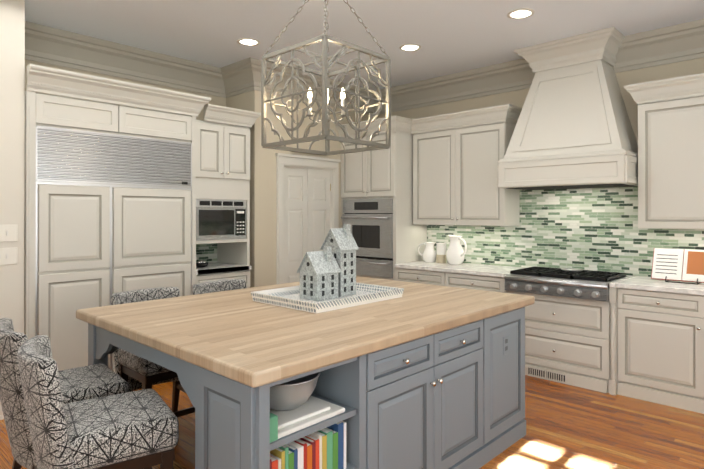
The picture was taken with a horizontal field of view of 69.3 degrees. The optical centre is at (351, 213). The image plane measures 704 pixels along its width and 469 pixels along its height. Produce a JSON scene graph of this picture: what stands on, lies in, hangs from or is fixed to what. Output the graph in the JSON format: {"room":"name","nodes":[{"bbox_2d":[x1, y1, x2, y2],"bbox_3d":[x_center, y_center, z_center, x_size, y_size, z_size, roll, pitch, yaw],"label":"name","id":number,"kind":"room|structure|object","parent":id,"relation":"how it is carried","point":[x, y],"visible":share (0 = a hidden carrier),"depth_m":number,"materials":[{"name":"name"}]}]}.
{"room":"kitchen","nodes":[
{"label":"kitchen","id":0,"kind":"room"},
{"bbox_2d":[0,0,24,332],"bbox_3d":[-3.813,-0.052,3.091,0.950,3.100,2.930,0,0,43],"label":"wall","id":1,"kind":"structure","parent":0,"point":[12,111],"depth_m":3.78,"materials":[{"name":"beige paint"}]},
{"bbox_2d":[0,401,3,419],"bbox_3d":[-2.748,1.393,3.979,0.678,0.215,5.090,0,0,43],"label":"baseboard","id":2,"kind":"structure","parent":1,"relation":"attached to","point":[1,415],"depth_m":3.70,"materials":[{"name":"white"}]},
{"bbox_2d":[0,247,17,264],"bbox_3d":[-2.526,0.316,3.750,0.014,0.124,0.106,0,0,43],"label":"switch plate","id":3,"kind":"object","parent":1,"relation":"attached to","point":[8,256],"depth_m":3.75,"materials":[{"name":"white plastic"}]},
{"bbox_2d":[0,225,17,241],"bbox_3d":[-2.527,0.149,3.751,0.014,0.119,0.106,0,0,43],"label":"switch plate","id":4,"kind":"object","parent":1,"relation":"attached to","point":[8,233],"depth_m":3.75,"materials":[{"name":"white plastic"}]},
{"bbox_2d":[25,60,225,122],"bbox_3d":[-2.301,-0.047,5.170,0.300,3.100,2.170,0,0,43],"label":"wall","id":5,"kind":"structure","parent":0,"point":[217,100],"depth_m":5.07,"materials":[{"name":"beige paint"}]},
{"bbox_2d":[226,93,243,109],"bbox_3d":[-1.361,-0.045,5.912,0.650,3.100,0.200,0,0,43],"label":"wall","id":6,"kind":"structure","parent":0,"point":[236,101],"depth_m":5.72,"materials":[{"name":"beige paint"}]},
{"bbox_2d":[244,90,372,287],"bbox_3d":[-0.452,-0.044,6.258,0.200,3.100,1.950,0,0,43],"label":"wall","id":7,"kind":"structure","parent":0,"point":[263,214],"depth_m":5.61,"materials":[{"name":"beige paint"}]},
{"bbox_2d":[284,166,330,282],"bbox_3d":[-0.515,0.480,6.048,0.105,2.026,0.762,0,0,43],"label":"pantry door","id":8,"kind":"structure","parent":7,"relation":"in","point":[307,209],"depth_m":6.01,"materials":[{"name":"white paint"}]},
{"bbox_2d":[275,151,340,283],"bbox_3d":[-0.568,0.388,6.098,0.250,2.235,1.000,0,0,43],"label":"door frame","id":9,"kind":"structure","parent":7,"relation":"attached to","point":[298,161],"depth_m":5.80,"materials":[{"name":"white paint"}]},
{"bbox_2d":[0,375,703,468],"bbox_3d":[-0.169,1.547,2.690,7.200,0.100,7.350,0,0,43],"label":"floor","id":10,"kind":"structure","parent":0,"point":[570,427],"depth_m":3.45,"materials":[{"name":"brown wood"}]},
{"bbox_2d":[0,318,128,468],"bbox_3d":[-1.490,1.017,2.580,0.574,0.960,0.480,0,0,-41],"label":"chair","id":11,"kind":"object","parent":10,"relation":"on","point":[89,382],"visible":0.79,"depth_m":2.36,"materials":[{"name":"fabric"}]},
{"bbox_2d":[17,335,178,468],"bbox_3d":[-1.086,1.016,2.173,0.574,0.960,0.480,0,0,-34],"label":"chair","id":12,"kind":"object","parent":10,"relation":"on","point":[138,429],"visible":1,"depth_m":2.01,"materials":[{"name":"fabric"}]},
{"bbox_2d":[24,64,260,371],"bbox_3d":[-1.921,0.202,4.787,0.773,2.600,2.125,0,0,43],"label":"tall cabinet","id":13,"kind":"object","parent":10,"relation":"on","point":[113,192],"visible":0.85,"depth_m":4.27,"materials":[{"name":"grey paint"}]},
{"bbox_2d":[196,260,207,266],"bbox_3d":[-1.533,0.513,5.182,0.150,0.067,0.150,0,0,43],"label":"bowl","id":14,"kind":"object","parent":13,"relation":"in","point":[201,263],"visible":1,"depth_m":5.14,"materials":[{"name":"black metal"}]},
{"bbox_2d":[196,199,245,240],"bbox_3d":[-1.500,0.066,5.295,0.554,0.401,0.580,0,0,43],"label":"microwave","id":15,"kind":"object","parent":13,"relation":"in","point":[220,219],"visible":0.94,"depth_m":5.09,"materials":[{"name":"silver metal"}]},
{"bbox_2d":[111,287,194,417],"bbox_3d":[-1.300,1.019,3.433,0.574,0.960,0.480,0,0,43],"label":"chair","id":16,"kind":"object","parent":10,"relation":"on","point":[135,372],"visible":0.4,"depth_m":3.34,"materials":[{"name":"fabric"}]},
{"bbox_2d":[192,279,246,294],"bbox_3d":[-0.897,1.020,3.890,0.574,0.960,0.480,0,0,41],"label":"chair","id":17,"kind":"object","parent":10,"relation":"on","point":[215,286],"visible":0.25,"depth_m":4.04,"materials":[{"name":"fabric"}]},
{"bbox_2d":[88,304,531,468],"bbox_3d":[-0.186,1.059,3.208,1.716,0.880,2.220,0,0,43],"label":"kitchen island","id":18,"kind":"object","parent":10,"relation":"on","point":[421,376],"depth_m":2.51,"materials":[{"name":"grey paint"}]},
{"bbox_2d":[76,276,534,391],"bbox_3d":[-0.185,0.591,3.222,1.750,0.056,2.320,0,0,43],"label":"island countertop","id":19,"kind":"structure","parent":18,"relation":"on","point":[230,335],"depth_m":2.59,"materials":[{"name":"beige wood"}]},
{"bbox_2d":[251,282,403,313],"bbox_3d":[-0.149,0.534,3.340,0.620,0.058,0.800,0,0,43],"label":"tray","id":20,"kind":"object","parent":19,"relation":"on","point":[287,297],"visible":0.77,"depth_m":3.20,"materials":[{"name":"white wicker"}]},
{"bbox_2d":[297,247,340,300],"bbox_3d":[-0.214,0.387,3.319,0.193,0.335,0.218,0,0,43],"label":"house","id":21,"kind":"object","parent":20,"relation":"on","point":[318,271],"visible":1,"depth_m":3.26,"materials":[{"name":"grey"}]},
{"bbox_2d":[320,224,358,296],"bbox_3d":[-0.084,0.314,3.478,0.194,0.480,0.178,0,0,43],"label":"house","id":22,"kind":"object","parent":20,"relation":"on","point":[341,242],"visible":0.67,"depth_m":3.42,"materials":[{"name":"grey"}]},
{"bbox_2d":[270,372,344,442],"bbox_3d":[-0.298,0.781,2.184,0.341,0.176,0.435,0,0,43],"label":"bowl","id":23,"kind":"object","parent":18,"relation":"in","point":[295,405],"visible":0.48,"depth_m":2.10,"materials":[{"name":"white ceramic"}]},
{"bbox_2d":[270,421,345,468],"bbox_3d":[-0.254,1.156,2.157,0.212,0.477,0.464,0,0,43],"label":"books","id":24,"kind":"object","parent":18,"relation":"in","point":[324,448],"visible":0.54,"depth_m":2.13,"materials":[{"name":"multicoloured paper"}]},
{"bbox_2d":[341,132,392,279],"bbox_3d":[0.377,0.286,6.348,0.878,2.440,0.676,0,0,43],"label":"tall cabinet","id":25,"kind":"object","parent":10,"relation":"on","point":[365,174],"depth_m":6.12,"materials":[{"name":"grey paint"}]},
{"bbox_2d":[341,198,392,277],"bbox_3d":[0.354,0.291,6.323,0.782,0.924,0.678,0,0,43],"label":"wall oven","id":26,"kind":"object","parent":25,"relation":"in","point":[370,221],"visible":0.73,"depth_m":6.05,"materials":[{"name":"silver metal"}]},
{"bbox_2d":[393,132,444,285],"bbox_3d":[0.941,0.285,5.817,0.670,2.440,0.676,0,0,43],"label":"tall cabinet","id":27,"kind":"object","parent":10,"relation":"on","point":[408,265],"depth_m":5.91,"materials":[{"name":"grey paint"}]},
{"bbox_2d":[418,242,435,262],"bbox_3d":[0.893,0.458,6.041,0.246,0.242,0.168,0,0,43],"label":"pitcher","id":28,"kind":"object","parent":27,"relation":"on","point":[429,254],"visible":0.98,"depth_m":5.97,"materials":[{"name":"white ceramic"}]},
{"bbox_2d":[436,243,446,262],"bbox_3d":[1.043,0.464,5.940,0.120,0.230,0.120,0,0,43],"label":"canister","id":29,"kind":"object","parent":27,"relation":"on","point":[441,249],"visible":0.96,"depth_m":5.89,"materials":[{"name":"white ceramic"}]},
{"bbox_2d":[445,262,504,292],"bbox_3d":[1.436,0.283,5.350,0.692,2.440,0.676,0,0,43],"label":"base cabinet","id":30,"kind":"object","parent":10,"relation":"on","point":[484,277],"depth_m":5.17,"materials":[{"name":"grey paint"}]},
{"bbox_2d":[446,235,466,264],"bbox_3d":[1.198,0.413,5.753,0.293,0.332,0.208,0,0,43],"label":"pitcher","id":31,"kind":"object","parent":30,"relation":"on","point":[455,253],"visible":1,"depth_m":5.71,"materials":[{"name":"white ceramic"}]},
{"bbox_2d":[505,266,612,394],"bbox_3d":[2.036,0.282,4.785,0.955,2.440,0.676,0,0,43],"label":"base cabinet","id":32,"kind":"object","parent":10,"relation":"on","point":[572,338],"depth_m":4.44,"materials":[{"name":"grey paint"}]},
{"bbox_2d":[527,368,564,381],"bbox_3d":[1.747,1.454,4.592,0.340,0.055,0.008,0,0,43],"label":"air vent grille","id":33,"kind":"object","parent":32,"relation":"attached to","point":[546,374],"visible":1,"depth_m":4.59,"materials":[{"name":"grey metal"}]},
{"bbox_2d":[504,266,629,301],"bbox_3d":[1.979,0.630,4.724,0.906,0.198,0.695,0,0,43],"label":"appliance","id":34,"kind":"object","parent":32,"relation":"in","point":[578,283],"visible":0.98,"depth_m":4.53,"materials":[{"name":"silver metal"}]},
{"bbox_2d":[613,275,703,413],"bbox_3d":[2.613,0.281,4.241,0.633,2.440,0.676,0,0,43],"label":"base cabinet","id":35,"kind":"object","parent":10,"relation":"on","point":[639,337],"depth_m":4.02,"materials":[{"name":"grey paint"}]},
{"bbox_2d":[651,247,703,284],"bbox_3d":[2.791,0.434,4.274,0.450,0.281,0.280,0,0,43],"label":"cookbook","id":36,"kind":"object","parent":35,"relation":"on","point":[673,264],"visible":1,"depth_m":4.24,"materials":[{"name":"white paper"}]},
{"bbox_2d":[24,0,703,90],"bbox_3d":[-0.169,-1.653,2.697,7.200,0.100,7.350,0,0,43],"label":"ceiling","id":37,"kind":"structure","parent":0,"point":[449,37],"depth_m":4.34,"materials":[{"name":"white paint"}]},
{"bbox_2d":[237,38,259,45],"bbox_3d":[-0.962,-1.593,4.743,0.207,0.008,0.207,0,0,34],"label":"recessed light","id":38,"kind":"object","parent":37,"relation":"in","point":[243,41],"depth_m":4.73,"materials":[{"name":"white"}]},
{"bbox_2d":[261,0,390,154],"bbox_3d":[-0.156,-0.998,3.103,0.567,1.204,0.567,0,0,43],"label":"pendant lantern","id":39,"kind":"object","parent":37,"relation":"hanging from","point":[325,74],"visible":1,"depth_m":3.03,"materials":[{"name":"grey metal"}]},
{"bbox_2d":[25,19,703,114],"bbox_3d":[0.806,-1.465,3.586,6.400,0.270,4.118,0,0,43],"label":"crown molding","id":40,"kind":"structure","parent":37,"relation":"attached to","point":[646,49],"depth_m":5.25,"materials":[{"name":"beige paint"}]},
{"bbox_2d":[399,44,420,50],"bbox_3d":[0.561,-1.592,4.901,0.207,0.008,0.207,0,0,16],"label":"recessed light","id":41,"kind":"object","parent":37,"relation":"in","point":[406,47],"depth_m":4.90,"materials":[{"name":"white"}]},
{"bbox_2d":[507,8,534,18],"bbox_3d":[1.350,-1.594,4.076,0.207,0.008,0.207,0,0,16],"label":"recessed light","id":42,"kind":"object","parent":37,"relation":"in","point":[521,13],"depth_m":4.07,"materials":[{"name":"white"}]},
{"bbox_2d":[373,58,703,276],"bbox_3d":[2.523,-0.048,4.931,6.350,3.100,0.200,0,0,43],"label":"wall","id":43,"kind":"structure","parent":0,"point":[517,98],"depth_m":4.78,"materials":[{"name":"beige paint"}]},
{"bbox_2d":[336,73,703,228],"bbox_3d":[2.117,-0.483,4.678,5.703,1.230,0.723,0,0,43],"label":"upper cabinet","id":44,"kind":"object","parent":43,"relation":"attached to","point":[457,156],"visible":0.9,"depth_m":5.27,"materials":[{"name":"grey paint"}]},
{"bbox_2d":[427,187,703,276],"bbox_3d":[2.662,0.165,4.654,4.769,0.822,0.008,0,0,43],"label":"tile backsplash","id":45,"kind":"structure","parent":43,"relation":"attached to","point":[595,229],"depth_m":5.07,"materials":[{"name":"green tile"}]},
{"bbox_2d":[498,27,637,189],"bbox_3d":[2.051,-0.919,4.815,1.157,1.353,0.616,0,0,43],"label":"range hood","id":46,"kind":"object","parent":43,"relation":"attached to","point":[573,129],"visible":0.85,"depth_m":4.63,"materials":[{"name":"grey paint"}]}
]}

